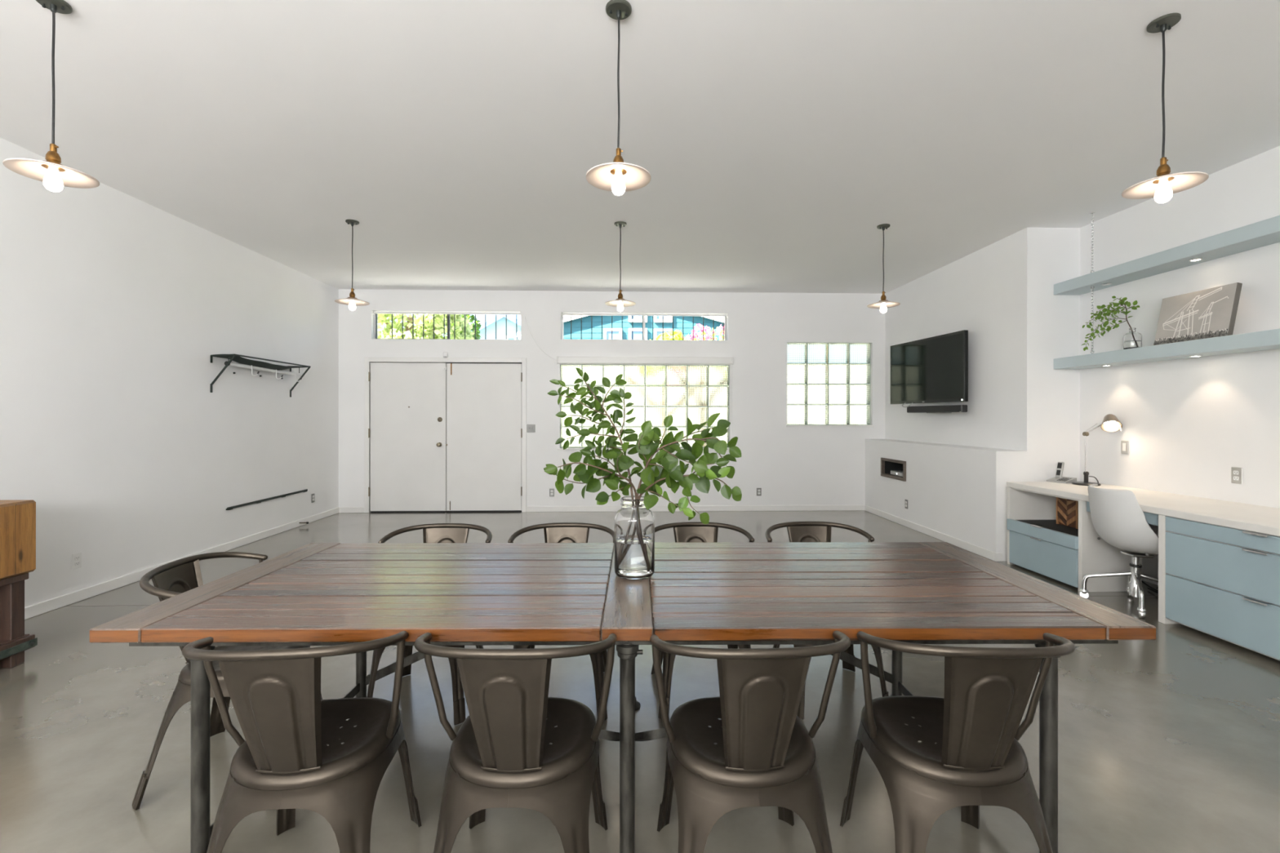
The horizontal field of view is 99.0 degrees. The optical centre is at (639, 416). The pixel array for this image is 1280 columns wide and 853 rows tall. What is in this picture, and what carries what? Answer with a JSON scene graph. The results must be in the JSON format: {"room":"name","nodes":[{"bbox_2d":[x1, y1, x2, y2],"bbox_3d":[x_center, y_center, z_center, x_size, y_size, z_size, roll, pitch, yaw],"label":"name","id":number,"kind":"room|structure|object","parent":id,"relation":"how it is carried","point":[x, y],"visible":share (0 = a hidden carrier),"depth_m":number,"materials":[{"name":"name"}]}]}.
{"room":"common room","nodes":[
{"label":"common room","id":0,"kind":"room"},
{"bbox_2d":[0,137,338,607],"bbox_3d":[-4.204,-0.219,2.503,0.200,3.170,10.470,0,0,-2],"label":"wall","id":1,"kind":"structure","parent":0,"point":[116,306],"depth_m":4.59,"materials":[{"name":"paint"}]},
{"bbox_2d":[71,551,81,569],"bbox_3d":[-4.148,1.063,4.025,0.010,0.114,0.070,0,0,-2],"label":"wall outlet","id":2,"kind":"object","parent":1,"relation":"attached to","point":[76,557],"visible":1,"depth_m":4.02,"materials":[{"name":"white plastic"}]},
{"bbox_2d":[24,506,339,619],"bbox_3d":[-4.098,1.325,2.506,0.014,0.082,10.470,0,0,-2],"label":"baseboard","id":3,"kind":"structure","parent":1,"relation":"attached to","point":[37,609],"depth_m":4.44,"materials":[{"name":"white paint"}]},
{"bbox_2d":[209,354,311,397],"bbox_3d":[-4.097,-0.423,5.980,0.242,0.379,1.299,0,0,-2],"label":"coat rack","id":4,"kind":"object","parent":1,"relation":"attached to","point":[242,362],"visible":1,"depth_m":5.74,"materials":[{"name":"black metal"}]},
{"bbox_2d":[213,354,306,369],"bbox_3d":[-4.093,-0.565,5.980,0.218,0.093,1.256,0,0,-2],"label":"shelf","id":5,"kind":"object","parent":4,"relation":"attached to","point":[242,362],"depth_m":5.67,"materials":[{"name":"black metal"}]},
{"bbox_2d":[226,488,307,510],"bbox_3d":[-4.208,0.937,6.229,0.030,0.030,1.400,0,0,-2],"label":"rail","id":6,"kind":"object","parent":1,"relation":"attached to","point":[306,490],"visible":1,"depth_m":6.09,"materials":[{"name":"black metal"}]},
{"bbox_2d":[311,493,314,502],"bbox_3d":[-4.246,1.061,7.096,0.010,0.114,0.070,0,0,-2],"label":"wall outlet","id":7,"kind":"object","parent":1,"relation":"attached to","point":[312,495],"visible":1,"depth_m":7.08,"materials":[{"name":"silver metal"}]},
{"bbox_2d":[338,288,885,512],"bbox_3d":[-0.087,-0.215,7.971,8.777,3.170,0.200,0,0,-2],"label":"wall","id":8,"kind":"structure","parent":0,"point":[790,465],"depth_m":7.90,"materials":[{"name":"paint"}]},
{"bbox_2d":[368,362,447,512],"bbox_3d":[-3.297,0.299,7.760,1.096,2.129,0.119,0,0,-2],"label":"door","id":9,"kind":"structure","parent":8,"relation":"in","point":[408,473],"depth_m":7.77,"materials":[{"name":"paint"}]},
{"bbox_2d":[375,313,449,339],"bbox_3d":[-2.763,-1.302,7.924,2.113,0.404,0.075,0,0,-2],"label":"window","id":10,"kind":"structure","parent":8,"relation":"in","point":[376,314],"depth_m":7.89,"materials":[{"name":"silver metal"}]},
{"bbox_2d":[412,314,413,338],"bbox_3d":[-3.312,-1.312,8.000,0.012,0.345,0.062,0,0,-2],"label":"bar","id":11,"kind":"object","parent":8,"relation":"in","point":[412,314],"depth_m":8.01,"materials":[{"name":"grey paint"}]},
{"bbox_2d":[364,357,526,512],"bbox_3d":[-2.764,0.265,7.787,2.280,2.205,0.038,0,0,-2],"label":"trim","id":12,"kind":"structure","parent":8,"relation":"attached to","point":[366,360],"depth_m":7.76,"materials":[{"name":"white paint"}]},
{"bbox_2d":[443,351,448,358],"bbox_3d":[-2.762,-0.873,7.762,0.064,0.089,0.049,0,0,-2],"label":"sensor","id":13,"kind":"object","parent":8,"relation":"attached to","point":[445,353],"visible":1,"depth_m":7.74,"materials":[{"name":"white plastic"}]},
{"bbox_2d":[371,309,520,315],"bbox_3d":[-2.759,-1.486,7.817,2.109,0.062,0.078,0,0,-2],"label":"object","id":14,"kind":"object","parent":8,"relation":"attached to","point":[373,313],"visible":1,"depth_m":7.82,"materials":[{"name":"white paint"}]},
{"bbox_2d":[453,314,455,339],"bbox_3d":[-2.711,-1.309,8.019,0.012,0.358,0.062,0,0,-2],"label":"bar","id":15,"kind":"object","parent":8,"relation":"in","point":[454,326],"depth_m":8.03,"materials":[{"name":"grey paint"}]},
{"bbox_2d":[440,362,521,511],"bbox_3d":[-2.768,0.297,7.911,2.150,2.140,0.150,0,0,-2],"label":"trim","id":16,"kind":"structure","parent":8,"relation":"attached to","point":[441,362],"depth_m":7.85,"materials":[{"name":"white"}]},
{"bbox_2d":[445,363,522,511],"bbox_3d":[-2.226,0.303,7.813,1.084,2.123,0.081,0,0,-2],"label":"door","id":17,"kind":"structure","parent":8,"relation":"in","point":[484,430],"depth_m":7.81,"materials":[{"name":"paint"}]},
{"bbox_2d":[484,314,486,339],"bbox_3d":[-2.261,-1.312,8.033,0.012,0.359,0.062,0,0,-2],"label":"bar","id":18,"kind":"object","parent":8,"relation":"in","point":[485,314],"depth_m":8.05,"materials":[{"name":"grey paint"}]},
{"bbox_2d":[526,424,535,432],"bbox_3d":[-1.560,0.172,7.816,0.118,0.114,0.016,0,0,-2],"label":"light switch","id":19,"kind":"object","parent":8,"relation":"attached to","point":[530,428],"visible":1,"depth_m":7.82,"materials":[{"name":"grey plastic"}]},
{"bbox_2d":[524,316,555,359],"bbox_3d":[-1.409,-1.113,7.825,0.485,0.639,0.006,0,0,-2],"label":"cable","id":20,"kind":"object","parent":8,"relation":"attached to","point":[525,317],"visible":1,"depth_m":7.82,"materials":[{"name":"white plastic"}]},
{"bbox_2d":[549,488,554,496],"bbox_3d":[-1.264,1.092,7.829,0.070,0.114,0.010,0,0,-2],"label":"wall outlet","id":21,"kind":"object","parent":8,"relation":"attached to","point":[551,491],"visible":1,"depth_m":7.83,"materials":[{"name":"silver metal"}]},
{"bbox_2d":[338,504,864,512],"bbox_3d":[-0.485,1.329,7.852,7.548,0.082,0.014,0,0,-2],"label":"baseboard","id":22,"kind":"structure","parent":8,"relation":"attached to","point":[698,508],"depth_m":7.89,"materials":[{"name":"white paint"}]},
{"bbox_2d":[557,364,728,449],"bbox_3d":[0.076,-0.135,7.934,2.523,1.225,0.175,0,0,-2],"label":"window","id":23,"kind":"structure","parent":8,"relation":"in","point":[696,393],"depth_m":7.93,"materials":[{"name":"grey"}]},
{"bbox_2d":[556,355,733,435],"bbox_3d":[0.079,-0.296,7.848,2.536,1.123,0.058,0,0,-2],"label":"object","id":24,"kind":"object","parent":23,"relation":"attached to","point":[560,360],"visible":1,"depth_m":7.82,"materials":[{"name":"white paint"}]},
{"bbox_2d":[561,314,726,340],"bbox_3d":[0.064,-1.301,8.014,2.420,0.394,0.075,0,0,-2],"label":"window","id":25,"kind":"structure","parent":8,"relation":"in","point":[562,316],"depth_m":7.98,"materials":[{"name":"silver metal"}]},
{"bbox_2d":[560,311,728,317],"bbox_3d":[0.068,-1.479,7.907,2.416,0.062,0.078,0,0,-2],"label":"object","id":26,"kind":"object","parent":25,"relation":"attached to","point":[563,313],"visible":1,"depth_m":7.91,"materials":[{"name":"white paint"}]},
{"bbox_2d":[682,315,684,340],"bbox_3d":[0.640,-1.308,8.125,0.012,0.351,0.062,0,0,-2],"label":"window mullion","id":27,"kind":"object","parent":8,"relation":"in","point":[682,316],"depth_m":8.14,"materials":[{"name":"grey paint"}]},
{"bbox_2d":[712,315,714,340],"bbox_3d":[1.090,-1.311,8.140,0.012,0.351,0.062,0,0,-2],"label":"window mullion","id":28,"kind":"object","parent":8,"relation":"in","point":[713,316],"depth_m":8.16,"materials":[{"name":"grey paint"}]},
{"bbox_2d":[756,488,761,495],"bbox_3d":[1.727,1.095,7.924,0.070,0.114,0.010,0,0,-2],"label":"wall outlet","id":29,"kind":"object","parent":8,"relation":"attached to","point":[758,490],"visible":1,"depth_m":7.92,"materials":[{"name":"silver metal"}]},
{"bbox_2d":[786,342,874,426],"bbox_3d":[2.765,-0.466,8.019,1.294,1.228,0.175,0,0,-2],"label":"window","id":30,"kind":"structure","parent":8,"relation":"in","point":[828,384],"depth_m":8.01,"materials":[{"name":"grey"}]},
{"bbox_2d":[0,0,1279,293],"bbox_3d":[0.084,-1.900,2.639,8.777,0.200,10.870,0,0,-2],"label":"ceiling","id":31,"kind":"structure","parent":0,"point":[775,139],"depth_m":3.34,"materials":[{"name":"paint"}]},
{"bbox_2d":[2,0,99,191],"bbox_3d":[-2.551,-1.391,2.375,0.287,0.823,0.287,0,0,-2],"label":"pendant lamp","id":32,"kind":"object","parent":31,"relation":"hanging from","point":[55,175],"visible":1,"depth_m":2.37,"materials":[{"name":"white metal"}]},
{"bbox_2d":[40,143,65,171],"bbox_3d":[-2.551,-1.132,2.375,0.088,0.104,0.088,0,0,-2],"label":"socket","id":33,"kind":"object","parent":32,"relation":"attached to","point":[51,156],"depth_m":2.36,"materials":[{"name":"gold metal"}]},
{"bbox_2d":[334,218,369,310],"bbox_3d":[-2.658,-1.391,5.047,0.287,0.823,0.287,0,0,-2],"label":"pendant lamp","id":34,"kind":"object","parent":31,"relation":"hanging from","point":[351,301],"visible":1,"depth_m":5.04,"materials":[{"name":"beige metal"}]},
{"bbox_2d":[347,288,357,298],"bbox_3d":[-2.658,-1.137,5.047,0.083,0.094,0.083,0,0,21],"label":"socket","id":35,"kind":"object","parent":34,"relation":"attached to","point":[352,295],"depth_m":5.03,"materials":[{"name":"gold metal"}]},
{"bbox_2d":[586,0,651,195],"bbox_3d":[-0.094,-1.389,2.408,0.287,0.823,0.287,0,0,-2],"label":"pendant lamp","id":36,"kind":"object","parent":31,"relation":"hanging from","point":[618,176],"visible":1,"depth_m":2.40,"materials":[{"name":"beige metal"}]},
{"bbox_2d":[610,147,626,175],"bbox_3d":[-0.095,-1.130,2.408,0.088,0.104,0.088,0,0,-2],"label":"socket","id":37,"kind":"object","parent":36,"relation":"attached to","point":[622,171],"depth_m":2.39,"materials":[{"name":"gold metal"}]},
{"bbox_2d":[604,221,635,311],"bbox_3d":[-0.183,-1.389,5.092,0.287,0.823,0.287,0,0,-2],"label":"pendant lamp","id":38,"kind":"object","parent":31,"relation":"hanging from","point":[620,303],"visible":1,"depth_m":5.09,"materials":[{"name":"beige metal"}]},
{"bbox_2d":[616,289,624,299],"bbox_3d":[-0.183,-1.135,5.092,0.083,0.094,0.083,0,0,-39],"label":"socket","id":39,"kind":"object","parent":38,"relation":"attached to","point":[620,296],"depth_m":5.07,"materials":[{"name":"gold metal"}]},
{"bbox_2d":[866,223,900,313],"bbox_3d":[2.296,-1.386,5.151,0.287,0.823,0.287,0,0,-2],"label":"pendant lamp","id":40,"kind":"object","parent":31,"relation":"hanging from","point":[883,304],"visible":1,"depth_m":5.15,"materials":[{"name":"beige metal"}]},
{"bbox_2d":[879,291,886,301],"bbox_3d":[2.295,-1.133,5.151,0.083,0.094,0.083,0,0,-24],"label":"socket","id":41,"kind":"object","parent":40,"relation":"attached to","point":[883,297],"depth_m":5.13,"materials":[{"name":"gold metal"}]},
{"bbox_2d":[1089,212,1094,353],"bbox_3d":[3.999,-1.173,4.830,0.036,1.247,0.035,0,0,-2],"label":"chain","id":42,"kind":"object","parent":31,"relation":"hanging from","point":[1091,214],"visible":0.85,"depth_m":4.83,"materials":[{"name":"silver metal"}]},
{"bbox_2d":[1121,13,1208,203],"bbox_3d":[2.385,-1.386,2.489,0.287,0.823,0.287,0,0,-2],"label":"pendant lamp","id":43,"kind":"object","parent":31,"relation":"hanging from","point":[1162,187],"visible":1,"depth_m":2.48,"materials":[{"name":"beige metal"}]},
{"bbox_2d":[1152,156,1174,183],"bbox_3d":[2.385,-1.128,2.489,0.088,0.104,0.088,0,0,-2],"label":"socket","id":44,"kind":"object","parent":43,"relation":"attached to","point":[1164,169],"depth_m":2.48,"materials":[{"name":"gold metal"}]},
{"bbox_2d":[0,510,1279,852],"bbox_3d":[0.081,1.470,2.639,8.777,0.200,10.870,0,0,-2],"label":"floor","id":45,"kind":"structure","parent":0,"point":[1170,743],"depth_m":2.27,"materials":[{"name":"concrete"}]},
{"bbox_2d":[0,499,37,667],"bbox_3d":[-3.725,0.917,2.683,0.726,0.900,0.750,0,0,-2],"label":"wooden cabinet","id":46,"kind":"object","parent":45,"relation":"on","point":[17,517],"visible":1,"depth_m":2.97,"materials":[{"name":"brown wood"}]},
{"bbox_2d":[132,551,322,810],"bbox_3d":[-1.582,0.967,2.155,0.522,0.796,0.549,0,0,-7],"label":"armchair","id":47,"kind":"object","parent":45,"relation":"on","point":[172,579],"visible":0.34,"depth_m":2.08,"materials":[{"name":"grey metal"}]},
{"bbox_2d":[182,631,421,852],"bbox_3d":[-0.939,0.968,1.580,0.549,0.796,0.522,0,0,-5],"label":"armchair","id":48,"kind":"object","parent":45,"relation":"on","point":[285,763],"visible":1,"depth_m":1.43,"materials":[{"name":"grey metal"}]},
{"bbox_2d":[366,523,492,725],"bbox_3d":[-1.018,0.968,2.665,0.549,0.796,0.522,0,0,-2],"label":"armchair","id":49,"kind":"object","parent":45,"relation":"on","point":[433,532],"visible":0.25,"depth_m":2.83,"materials":[{"name":"grey metal"}]},
{"bbox_2d":[413,632,617,852],"bbox_3d":[-0.339,0.969,1.587,0.549,0.796,0.522,0,0,1],"label":"armchair","id":50,"kind":"object","parent":45,"relation":"on","point":[502,755],"visible":1,"depth_m":1.43,"materials":[{"name":"grey metal"}]},
{"bbox_2d":[507,522,614,720],"bbox_3d":[-0.384,0.969,2.686,0.549,0.796,0.522,0,0,-2],"label":"armchair","id":51,"kind":"object","parent":45,"relation":"on","point":[557,532],"visible":0.24,"depth_m":2.90,"materials":[{"name":"grey metal"}]},
{"bbox_2d":[89,542,1155,852],"bbox_3d":[-0.042,0.988,2.104,3.072,0.763,1.071,0,0,0],"label":"dining table","id":52,"kind":"object","parent":45,"relation":"on","point":[764,593],"visible":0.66,"depth_m":1.76,"materials":[{"name":"brown wood"}]},
{"bbox_2d":[614,495,654,579],"bbox_3d":[-0.021,0.459,2.086,0.154,0.296,0.154,0,0,-2],"label":"glass jar","id":53,"kind":"object","parent":52,"relation":"on","point":[634,524],"visible":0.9,"depth_m":2.02,"materials":[{"name":"clear glass"}]},
{"bbox_2d":[547,367,642,499],"bbox_3d":[-0.163,0.201,2.091,0.378,0.769,0.140,0,0,-7],"label":"leafy branch","id":54,"kind":"object","parent":53,"relation":"in","point":[615,395],"visible":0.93,"depth_m":2.09,"materials":[{"name":"green plant"}]},
{"bbox_2d":[543,441,650,505],"bbox_3d":[-0.160,0.338,2.019,0.404,0.495,0.162,0,0,-2],"label":"leafy branch","id":55,"kind":"object","parent":53,"relation":"in","point":[621,462],"visible":0.96,"depth_m":2.02,"materials":[{"name":"green plant"}]},
{"bbox_2d":[622,413,741,499],"bbox_3d":[0.151,0.286,2.042,0.438,0.599,0.180,0,0,-2],"label":"leafy branch","id":56,"kind":"object","parent":53,"relation":"in","point":[646,448],"visible":0.95,"depth_m":2.03,"materials":[{"name":"green plant"}]},
{"bbox_2d":[636,453,742,524],"bbox_3d":[0.133,0.360,2.004,0.462,0.454,0.178,0,0,17],"label":"leafy branch","id":57,"kind":"object","parent":53,"relation":"in","point":[702,484],"visible":0.86,"depth_m":1.99,"materials":[{"name":"green plant"}]},
{"bbox_2d":[650,521,754,719],"bbox_3d":[0.306,0.969,2.708,0.549,0.796,0.522,0,0,-2],"label":"armchair","id":58,"kind":"object","parent":45,"relation":"on","point":[688,531],"visible":0.22,"depth_m":2.92,"materials":[{"name":"grey metal"}]},
{"bbox_2d":[649,630,850,852],"bbox_3d":[0.299,0.969,1.591,0.549,0.796,0.522,0,0,-3],"label":"armchair","id":59,"kind":"object","parent":45,"relation":"on","point":[763,755],"visible":1,"depth_m":1.43,"materials":[{"name":"grey metal"}]},
{"bbox_2d":[764,521,888,719],"bbox_3d":[0.920,0.970,2.727,0.549,0.796,0.522,0,0,-2],"label":"armchair","id":60,"kind":"object","parent":45,"relation":"on","point":[797,531],"visible":0.21,"depth_m":2.94,"materials":[{"name":"grey metal"}]},
{"bbox_2d":[840,631,1075,852],"bbox_3d":[0.893,0.970,1.596,0.549,0.796,0.522,0,0,1],"label":"armchair","id":61,"kind":"object","parent":45,"relation":"on","point":[976,758],"visible":1,"depth_m":1.44,"materials":[{"name":"grey metal"}]},
{"bbox_2d":[1007,487,1142,591],"bbox_3d":[3.662,1.015,4.687,0.520,0.716,0.827,0,0,-2],"label":"base cabinet","id":62,"kind":"object","parent":45,"relation":"on","point":[1063,553],"depth_m":4.57,"materials":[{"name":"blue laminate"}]},
{"bbox_2d":[1016,520,1078,536],"bbox_3d":[3.672,0.959,4.689,0.420,0.004,0.740,0,0,-2],"label":"shelf","id":63,"kind":"object","parent":62,"relation":"attached to","point":[1048,524],"depth_m":4.77,"materials":[{"name":"black"}]},
{"bbox_2d":[1006,481,1279,537],"bbox_3d":[3.846,0.675,3.797,0.775,0.134,2.625,0,0,-2],"label":"countertop","id":64,"kind":"structure","parent":62,"relation":"on","point":[1241,516],"depth_m":3.70,"materials":[{"name":"white laminate"}]},
{"bbox_2d":[1046,462,1076,483],"bbox_3d":[3.907,0.517,5.062,0.153,0.183,0.170,0,0,-20],"label":"cordless phone","id":65,"kind":"object","parent":64,"relation":"on","point":[1058,478],"visible":1,"depth_m":5.09,"materials":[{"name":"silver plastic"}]},
{"bbox_2d":[1071,413,1122,486],"bbox_3d":[4.041,0.293,4.845,0.336,0.630,0.200,0,0,20],"label":"desk lamp","id":66,"kind":"object","parent":64,"relation":"on","point":[1110,423],"visible":0.98,"depth_m":4.82,"materials":[{"name":"silver metal"}]},
{"bbox_2d":[1079,484,1158,618],"bbox_3d":[3.592,0.942,3.950,0.595,0.862,0.608,0,0,9],"label":"office chair","id":67,"kind":"object","parent":45,"relation":"on","point":[1117,515],"visible":0.8,"depth_m":3.86,"materials":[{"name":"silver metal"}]},
{"bbox_2d":[1080,588,1088,594],"bbox_3d":[3.351,1.317,4.122,0.052,0.032,0.052,0,0,9],"label":"caster","id":68,"kind":"object","parent":67,"relation":"attached to","point":[1082,591],"depth_m":4.11,"materials":[{"name":"silver metal"}]},
{"bbox_2d":[1136,607,1146,613],"bbox_3d":[3.414,1.317,3.717,0.052,0.032,0.052,0,0,9],"label":"caster","id":69,"kind":"object","parent":67,"relation":"attached to","point":[1140,610],"depth_m":3.70,"materials":[{"name":"silver metal"}]},
{"bbox_2d":[1142,581,1158,593],"bbox_3d":[4.072,1.325,4.006,0.207,0.087,0.643,0,0,-2],"label":"cable tangle","id":70,"kind":"object","parent":45,"relation":"on","point":[1145,584],"visible":0.09,"depth_m":4.24,"materials":[{"name":"black plastic"}]},
{"bbox_2d":[1158,514,1279,661],"bbox_3d":[3.713,1.015,3.080,0.520,0.716,1.170,0,0,-2],"label":"base cabinet","id":71,"kind":"object","parent":45,"relation":"on","point":[1223,583],"visible":0.95,"depth_m":3.26,"materials":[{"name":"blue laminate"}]},
{"bbox_2d":[865,439,1026,560],"bbox_3d":[3.482,0.851,6.584,0.300,1.045,2.800,0,0,-2],"label":"wall","id":72,"kind":"structure","parent":0,"point":[957,491],"depth_m":5.93,"materials":[{"name":"paint"}]},
{"bbox_2d":[880,457,906,481],"bbox_3d":[3.452,0.687,7.141,0.320,0.251,0.633,0,0,-2],"label":"fireplace","id":73,"kind":"object","parent":72,"relation":"attached to","point":[886,464],"visible":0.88,"depth_m":7.41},
{"bbox_2d":[904,499,907,509],"bbox_3d":[3.320,1.093,6.809,0.010,0.114,0.070,0,0,-2],"label":"wall outlet","id":74,"kind":"object","parent":72,"relation":"attached to","point":[905,500],"visible":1,"depth_m":6.80,"materials":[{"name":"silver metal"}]},
{"bbox_2d":[864,505,1003,561],"bbox_3d":[3.355,1.332,6.566,0.074,0.082,2.800,0,0,-2],"label":"baseboard","id":75,"kind":"structure","parent":72,"relation":"attached to","point":[997,557],"depth_m":6.04,"materials":[{"name":"white paint"}]},
{"bbox_2d":[885,227,1079,481],"bbox_3d":[3.990,-0.211,6.600,0.715,3.170,2.800,0,0,-2],"label":"wall","id":76,"kind":"structure","parent":0,"point":[1002,292],"depth_m":5.42,"materials":[{"name":"paint"}]},
{"bbox_2d":[890,329,968,404],"bbox_3d":[3.489,-0.549,6.601,0.141,0.775,1.366,0,0,-8],"label":"television","id":77,"kind":"object","parent":76,"relation":"attached to","point":[935,369],"visible":1,"depth_m":6.45,"materials":[{"name":"black plastic"}]},
{"bbox_2d":[906,404,967,413],"bbox_3d":[3.503,-0.083,6.405,0.180,0.088,0.970,0,0,-8],"label":"soundbar","id":78,"kind":"object","parent":76,"relation":"attached to","point":[945,408],"visible":1,"depth_m":6.30,"materials":[{"name":"black plastic"}]},
{"bbox_2d":[1080,146,1279,585],"bbox_3d":[4.414,-0.211,1.376,0.200,3.170,7.670,0,0,-2],"label":"wall","id":79,"kind":"structure","parent":0,"point":[1185,422],"depth_m":4.22,"materials":[{"name":"paint"}]},
{"bbox_2d":[1120,440,1128,453],"bbox_3d":[4.201,0.267,4.736,0.011,0.114,0.070,0,0,-2],"label":"wall switch","id":80,"kind":"object","parent":79,"relation":"attached to","point":[1124,444],"visible":1,"depth_m":4.73,"materials":[{"name":"white plastic"}]},
{"bbox_2d":[1053,215,1279,294],"bbox_3d":[4.108,-1.201,3.767,0.260,0.110,2.869,0,0,-2],"label":"wall shelf","id":81,"kind":"object","parent":79,"relation":"attached to","point":[1264,233],"visible":1,"depth_m":4.06,"materials":[{"name":"blue paint"}]},
{"bbox_2d":[1101,282,1111,285],"bbox_3d":[4.057,-1.153,4.751,0.072,0.014,0.072,0,0,-2],"label":"puck light","id":82,"kind":"object","parent":81,"relation":"attached to","point":[1102,283],"depth_m":4.73,"materials":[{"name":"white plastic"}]},
{"bbox_2d":[1188,257,1202,261],"bbox_3d":[4.080,-1.153,4.012,0.072,0.014,0.072,0,0,-2],"label":"puck light","id":83,"kind":"object","parent":81,"relation":"attached to","point":[1190,259],"depth_m":4.00,"materials":[{"name":"white"}]},
{"bbox_2d":[1053,328,1279,369],"bbox_3d":[4.107,-0.493,3.767,0.260,0.110,2.869,0,0,-2],"label":"wall shelf","id":84,"kind":"object","parent":79,"relation":"attached to","point":[1268,340],"visible":1,"depth_m":4.04,"materials":[{"name":"blue paint"}]},
{"bbox_2d":[1123,328,1142,349],"bbox_3d":[4.026,-0.635,4.465,0.116,0.172,0.116,0,0,-2],"label":"glass bottle","id":85,"kind":"object","parent":84,"relation":"on","point":[1131,340],"visible":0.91,"depth_m":4.43,"materials":[{"name":"clear glass"}]},
{"bbox_2d":[1081,295,1139,351],"bbox_3d":[3.954,-0.783,4.619,0.096,0.448,0.505,0,0,-9],"label":"leafy branch","id":86,"kind":"object","parent":85,"relation":"in","point":[1122,301],"visible":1,"depth_m":4.60,"materials":[{"name":"green plant"}]},
{"bbox_2d":[1188,355,1202,357],"bbox_3d":[4.080,-0.445,4.012,0.072,0.014,0.072,0,0,-2],"label":"puck light","id":87,"kind":"object","parent":84,"relation":"attached to","point":[1191,356],"depth_m":3.99,"materials":[{"name":"white plastic"}]},
{"bbox_2d":[1153,282,1242,345],"bbox_3d":[4.062,-0.731,3.997,0.107,0.374,0.524,0,0,-2],"label":"print","id":88,"kind":"object","parent":84,"relation":"on","point":[1211,313],"visible":0.98,"depth_m":3.95,"materials":[{"name":"grey"}]},
{"bbox_2d":[1231,466,1242,484],"bbox_3d":[4.229,0.419,3.872,0.010,0.114,0.070,0,0,-2],"label":"wall outlet","id":89,"kind":"object","parent":79,"relation":"attached to","point":[1236,473],"visible":1,"depth_m":3.87,"materials":[{"name":"white plastic"}]},
{"bbox_2d":[1233,470,1239,475],"bbox_3d":[4.226,0.399,3.872,0.004,0.028,0.034,0,0,-2],"label":"receptacle","id":90,"kind":"object","parent":89,"relation":"attached to","point":[1235,472],"depth_m":3.87,"materials":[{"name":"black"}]},
{"bbox_2d":[1233,475,1239,480],"bbox_3d":[4.226,0.439,3.872,0.004,0.028,0.034,0,0,-2],"label":"receptacle","id":91,"kind":"object","parent":89,"relation":"attached to","point":[1235,477],"depth_m":3.87,"materials":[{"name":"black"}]},
{"label":"outside","id":92,"kind":"structure","parent":0,"visible":0},
{"bbox_3d":[-1.084,1.519,34.018,90.000,0.200,51.930,0,0,-2],"label":"ground","id":93,"kind":"structure","parent":92,"visible":0},
{"bbox_2d":[377,313,474,339],"bbox_3d":[-6.750,-1.484,15.213,4.070,5.815,2.262,0,0,-2],"label":"street tree","id":94,"kind":"object","parent":93,"relation":"on","point":[383,318],"visible":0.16,"depth_m":14.90,"materials":[{"name":"green plant"}]},
{"bbox_2d":[440,314,481,339],"bbox_3d":[-7.544,-1.841,22.579,1.963,6.525,1.130,0,0,-2],"label":"slim tree","id":95,"kind":"object","parent":93,"relation":"on","point":[478,325],"visible":0.07,"depth_m":22.52,"materials":[{"name":"green plant"}]},
{"bbox_2d":[443,314,520,339],"bbox_3d":[-6.677,-1.646,28.712,5.325,6.120,8.380,0,0,-2],"label":"house","id":96,"kind":"structure","parent":93,"relation":"on","point":[500,318],"depth_m":24.80,"materials":[{"name":"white paint"}]},
{"bbox_2d":[564,315,723,340],"bbox_3d":[0.027,-1.300,21.987,6.790,5.440,8.250,0,0,-2],"label":"house","id":97,"kind":"structure","parent":93,"relation":"on","point":[575,319],"depth_m":17.96,"materials":[{"name":"teal paint"}]},
{"bbox_2d":[649,328,684,340],"bbox_3d":[0.559,-0.271,12.230,1.776,3.397,0.806,0,0,-2],"label":"shrub","id":98,"kind":"object","parent":93,"relation":"on","point":[677,335],"visible":0.11,"depth_m":12.12,"materials":[{"name":"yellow plant"}]},
{"bbox_2d":[683,323,723,340],"bbox_3d":[1.534,-0.392,13.002,1.915,3.640,0.970,0,0,-2],"label":"bougainvillea","id":99,"kind":"object","parent":93,"relation":"on","point":[720,328],"visible":0.18,"depth_m":12.88,"materials":[{"name":"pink plant"}]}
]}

